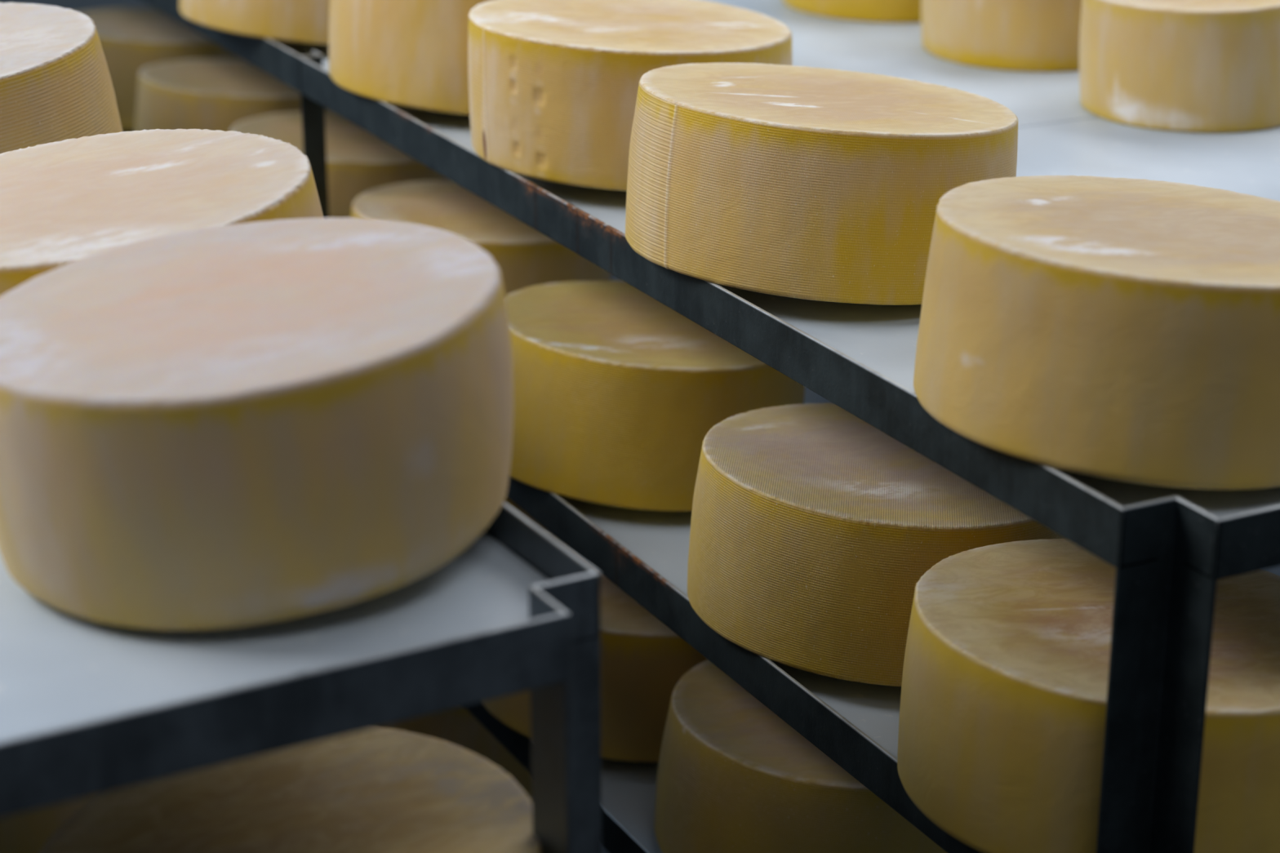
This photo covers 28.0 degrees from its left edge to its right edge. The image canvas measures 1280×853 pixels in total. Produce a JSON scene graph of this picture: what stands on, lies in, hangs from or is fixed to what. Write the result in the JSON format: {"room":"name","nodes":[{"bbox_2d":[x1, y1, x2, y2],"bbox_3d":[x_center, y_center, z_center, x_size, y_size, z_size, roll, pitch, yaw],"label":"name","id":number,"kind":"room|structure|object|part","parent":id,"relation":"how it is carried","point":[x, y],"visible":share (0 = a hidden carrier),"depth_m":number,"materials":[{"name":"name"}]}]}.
{"room":"cheese aging room","nodes":[
{"label":"cheese aging room","id":0,"kind":"room"},
{"bbox_2d":[0,0,155,11],"bbox_3d":[-4.023,-2.784,6.592,7.900,4.180,0.100,-10,23,-25],"label":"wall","id":1,"kind":"structure","parent":0,"point":[76,5],"depth_m":8.28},
{"bbox_3d":[-1.549,0.945,2.672,7.800,0.100,11.000,-10,23,-25],"label":"floor","id":2,"kind":"structure","parent":0,"visible":0},
{"bbox_2d":[0,502,601,852],"bbox_3d":[-1.218,0.267,2.643,1.040,1.193,3.130,-11,23,-27],"label":"rack","id":3,"kind":"object","parent":2,"relation":"on","point":[88,708],"visible":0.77,"depth_m":1.37,"materials":[{"name":"black metal"}]},
{"bbox_2d":[0,794,97,852],"bbox_3d":[-0.377,0.174,1.827,0.305,0.155,0.300,-10,22,-25],"label":"cheese wheel","id":4,"kind":"object","parent":3,"relation":"on","point":[28,832],"visible":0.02,"depth_m":1.71,"materials":[{"name":"yellow food"}]},
{"bbox_2d":[0,2,122,153],"bbox_3d":[-0.599,-0.258,2.181,0.317,0.160,0.315,-14,24,-32],"label":"cheese wheel","id":5,"kind":"object","parent":3,"relation":"on","point":[56,85],"visible":0.73,"depth_m":2.11,"materials":[{"name":"beige food"}]},
{"bbox_2d":[0,128,323,296],"bbox_3d":[-0.365,-0.097,1.751,0.324,0.158,0.309,-17,26,-38],"label":"cheese wheel","id":6,"kind":"object","parent":3,"relation":"on","point":[63,202],"visible":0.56,"depth_m":1.72,"materials":[{"name":"yellow food"}]},
{"bbox_2d":[0,217,513,630],"bbox_3d":[-0.229,-0.007,1.490,0.310,0.167,0.306,0,20,-1],"label":"cheese wheel","id":7,"kind":"object","parent":3,"relation":"on","point":[236,425],"visible":1,"depth_m":1.39,"materials":[{"name":"yellow food"}]},
{"bbox_2d":[39,727,541,852],"bbox_3d":[-0.196,0.302,1.484,0.305,0.152,0.303,-14,25,-34],"label":"cheese wheel","id":8,"kind":"object","parent":3,"relation":"on","point":[376,789],"visible":0.94,"depth_m":1.51,"materials":[{"name":"yellow food"}]},
{"bbox_3d":[-0.397,-0.123,2.034,0.030,0.040,1.489,-11,23,-27],"label":"long rail","id":9,"kind":"part","parent":3,"relation":"part of","materials":[{"name":"grey metal"}]},
{"bbox_3d":[-0.032,0.650,1.606,0.044,1.193,0.044,-11,23,-27],"label":"post","id":10,"kind":"part","parent":3,"relation":"part of","materials":[{"name":"grey metal"}]},
{"bbox_2d":[122,0,1279,852],"bbox_3d":[0.062,0.051,3.246,1.040,1.180,3.130,-10,23,-25],"label":"rack","id":11,"kind":"object","parent":2,"relation":"on","point":[1169,548],"visible":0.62,"depth_m":1.99,"materials":[{"name":"black metal"}]},
{"bbox_2d":[80,7,241,131],"bbox_3d":[-0.702,-0.522,3.750,0.295,0.154,0.291,-3,20,-7],"label":"cheese wheel","id":12,"kind":"object","parent":11,"relation":"on","point":[132,39],"visible":0.34,"depth_m":3.62,"materials":[{"name":"yellow food"}]},
{"bbox_3d":[-0.716,-0.628,3.438,0.030,0.040,1.604,-10,23,-25],"label":"long rail","id":13,"kind":"part","parent":11,"relation":"part of","materials":[{"name":"metal"}]},
{"bbox_2d":[134,58,332,131],"bbox_3d":[-0.532,-0.401,3.424,0.287,0.154,0.284,-13,24,-31],"label":"cheese wheel","id":14,"kind":"object","parent":11,"relation":"on","point":[210,94],"visible":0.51,"depth_m":3.31,"materials":[{"name":"yellow food"}]},
{"bbox_2d":[178,0,329,44],"bbox_3d":[-0.379,-0.534,2.966,0.306,0.160,0.304,-15,25,-34],"label":"cheese wheel","id":15,"kind":"object","parent":11,"relation":"on","point":[291,20],"visible":0.4,"depth_m":2.84,"materials":[{"name":"yellow food"}]},
{"bbox_3d":[-0.359,0.152,2.973,0.026,1.180,0.026,-10,23,-25],"label":"post","id":16,"kind":"part","parent":11,"relation":"part of","materials":[{"name":"metal"}]},
{"bbox_2d":[230,111,450,217],"bbox_3d":[-0.359,-0.289,3.120,0.297,0.154,0.292,-5,21,-14],"label":"cheese wheel","id":17,"kind":"object","parent":11,"relation":"on","point":[358,162],"visible":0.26,"depth_m":3.01,"materials":[{"name":"yellow food"}]},
{"bbox_2d":[328,0,490,115],"bbox_3d":[-0.163,-0.417,2.656,0.316,0.157,0.321,-15,25,-35],"label":"cheese wheel","id":18,"kind":"object","parent":11,"relation":"on","point":[407,53],"visible":0.55,"depth_m":2.53,"materials":[{"name":"yellow food"}]},
{"bbox_2d":[377,706,532,799],"bbox_3d":[-0.209,0.325,3.051,0.304,0.153,0.302,-11,23,-27],"label":"cheese wheel","id":19,"kind":"object","parent":11,"relation":"on","point":[458,726],"visible":0.02,"depth_m":2.91,"materials":[{"name":"yellow food"}]},
{"bbox_2d":[351,180,611,295],"bbox_3d":[-0.177,-0.172,2.804,0.294,0.154,0.291,0,20,0],"label":"cheese wheel","id":20,"kind":"object","parent":11,"relation":"on","point":[525,257],"visible":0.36,"depth_m":2.72,"materials":[{"name":"yellow food"}]},
{"bbox_2d":[503,497,547,531],"bbox_3d":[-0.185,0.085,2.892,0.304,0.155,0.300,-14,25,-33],"label":"shelf","id":21,"kind":"object","parent":11,"relation":"on","point":[507,500],"visible":0.02,"depth_m":2.75,"materials":[{"name":"grey metal"}]},
{"bbox_3d":[-0.024,0.361,2.353,0.030,0.040,1.442,-10,23,-25],"label":"long rail","id":22,"kind":"part","parent":11,"relation":"part of","materials":[{"name":"metal"}]},
{"bbox_2d":[482,530,707,762],"bbox_3d":[-0.009,0.210,2.553,0.303,0.155,0.303,-19,27,-41],"label":"cheese wheel","id":23,"kind":"object","parent":11,"relation":"on","point":[643,660],"visible":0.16,"depth_m":2.42,"materials":[{"name":"yellow food"}]},
{"bbox_2d":[467,0,792,191],"bbox_3d":[-0.008,-0.315,2.388,0.303,0.149,0.320,-2,20,-6],"label":"cheese wheel","id":24,"kind":"object","parent":11,"relation":"on","point":[553,84],"visible":0.61,"depth_m":2.27,"materials":[{"name":"yellow food"}]},
{"bbox_2d":[505,280,804,511],"bbox_3d":[0.001,-0.034,2.422,0.302,0.159,0.306,-14,25,-34],"label":"cheese wheel","id":25,"kind":"object","parent":11,"relation":"on","point":[618,393],"visible":0.61,"depth_m":2.30,"materials":[{"name":"yellow food"}]},
{"bbox_3d":[-0.024,-0.157,2.162,0.030,0.040,1.442,-10,23,-25],"label":"long rail","id":26,"kind":"part","parent":11,"relation":"part of","materials":[{"name":"metal"}]},
{"bbox_3d":[-0.024,0.106,2.259,0.030,0.040,1.442,-10,23,-25],"label":"long rail","id":27,"kind":"part","parent":11,"relation":"part of","materials":[{"name":"metal"}]},
{"bbox_2d":[653,659,946,852],"bbox_3d":[0.169,0.312,2.275,0.310,0.156,0.309,-7,21,-19],"label":"cheese wheel","id":28,"kind":"object","parent":11,"relation":"on","point":[733,776],"visible":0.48,"depth_m":2.16,"materials":[{"name":"yellow food"}]},
{"bbox_2d":[625,62,1017,305],"bbox_3d":[0.143,-0.200,2.065,0.308,0.156,0.296,-2,20,-5],"label":"cheese wheel","id":29,"kind":"object","parent":11,"relation":"on","point":[799,182],"visible":0.84,"depth_m":1.95,"materials":[{"name":"yellow food"}]},
{"bbox_2d":[782,0,920,22],"bbox_3d":[0.313,-0.586,3.154,0.276,0.128,0.276,-10,23,-25],"label":"cheese wheel","id":30,"kind":"object","parent":11,"relation":"on","point":[871,11],"visible":0.53,"depth_m":3.05,"materials":[{"name":"yellow food"}]},
{"bbox_2d":[687,402,1065,686],"bbox_3d":[0.193,0.090,2.088,0.307,0.156,0.306,-3,20,-8],"label":"cheese wheel","id":31,"kind":"object","parent":11,"relation":"on","point":[815,530],"visible":0.58,"depth_m":1.98,"materials":[{"name":"yellow food"}]},
{"bbox_2d":[920,0,1081,71],"bbox_3d":[0.440,-0.480,2.890,0.246,0.113,0.246,-10,23,-25],"label":"cheese wheel","id":32,"kind":"object","parent":11,"relation":"on","point":[1013,35],"visible":0.7,"depth_m":2.79,"materials":[{"name":"yellow food"}]},
{"bbox_2d":[897,538,1279,852],"bbox_3d":[0.345,0.196,1.796,0.328,0.161,0.326,-16,26,-37],"label":"cheese wheel","id":33,"kind":"object","parent":11,"relation":"on","point":[1003,698],"visible":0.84,"depth_m":1.70,"materials":[{"name":"yellow food"}]},
{"bbox_2d":[913,175,1279,489],"bbox_3d":[0.340,-0.070,1.714,0.316,0.157,0.306,-15,25,-35],"label":"cheese wheel","id":34,"kind":"object","parent":11,"relation":"on","point":[1127,330],"visible":1,"depth_m":1.59,"materials":[{"name":"yellow food"}]},
{"bbox_3d":[0.318,0.605,1.744,0.044,1.180,0.044,-10,23,-25],"label":"post","id":35,"kind":"part","parent":11,"relation":"part of","materials":[{"name":"metal"}]},
{"bbox_2d":[1079,0,1279,133],"bbox_3d":[0.562,-0.384,2.618,0.226,0.122,0.226,-10,23,-25],"label":"cheese wheel","id":36,"kind":"object","parent":11,"relation":"on","point":[1200,66],"visible":1,"depth_m":2.53,"materials":[{"name":"yellow food"}]}
]}

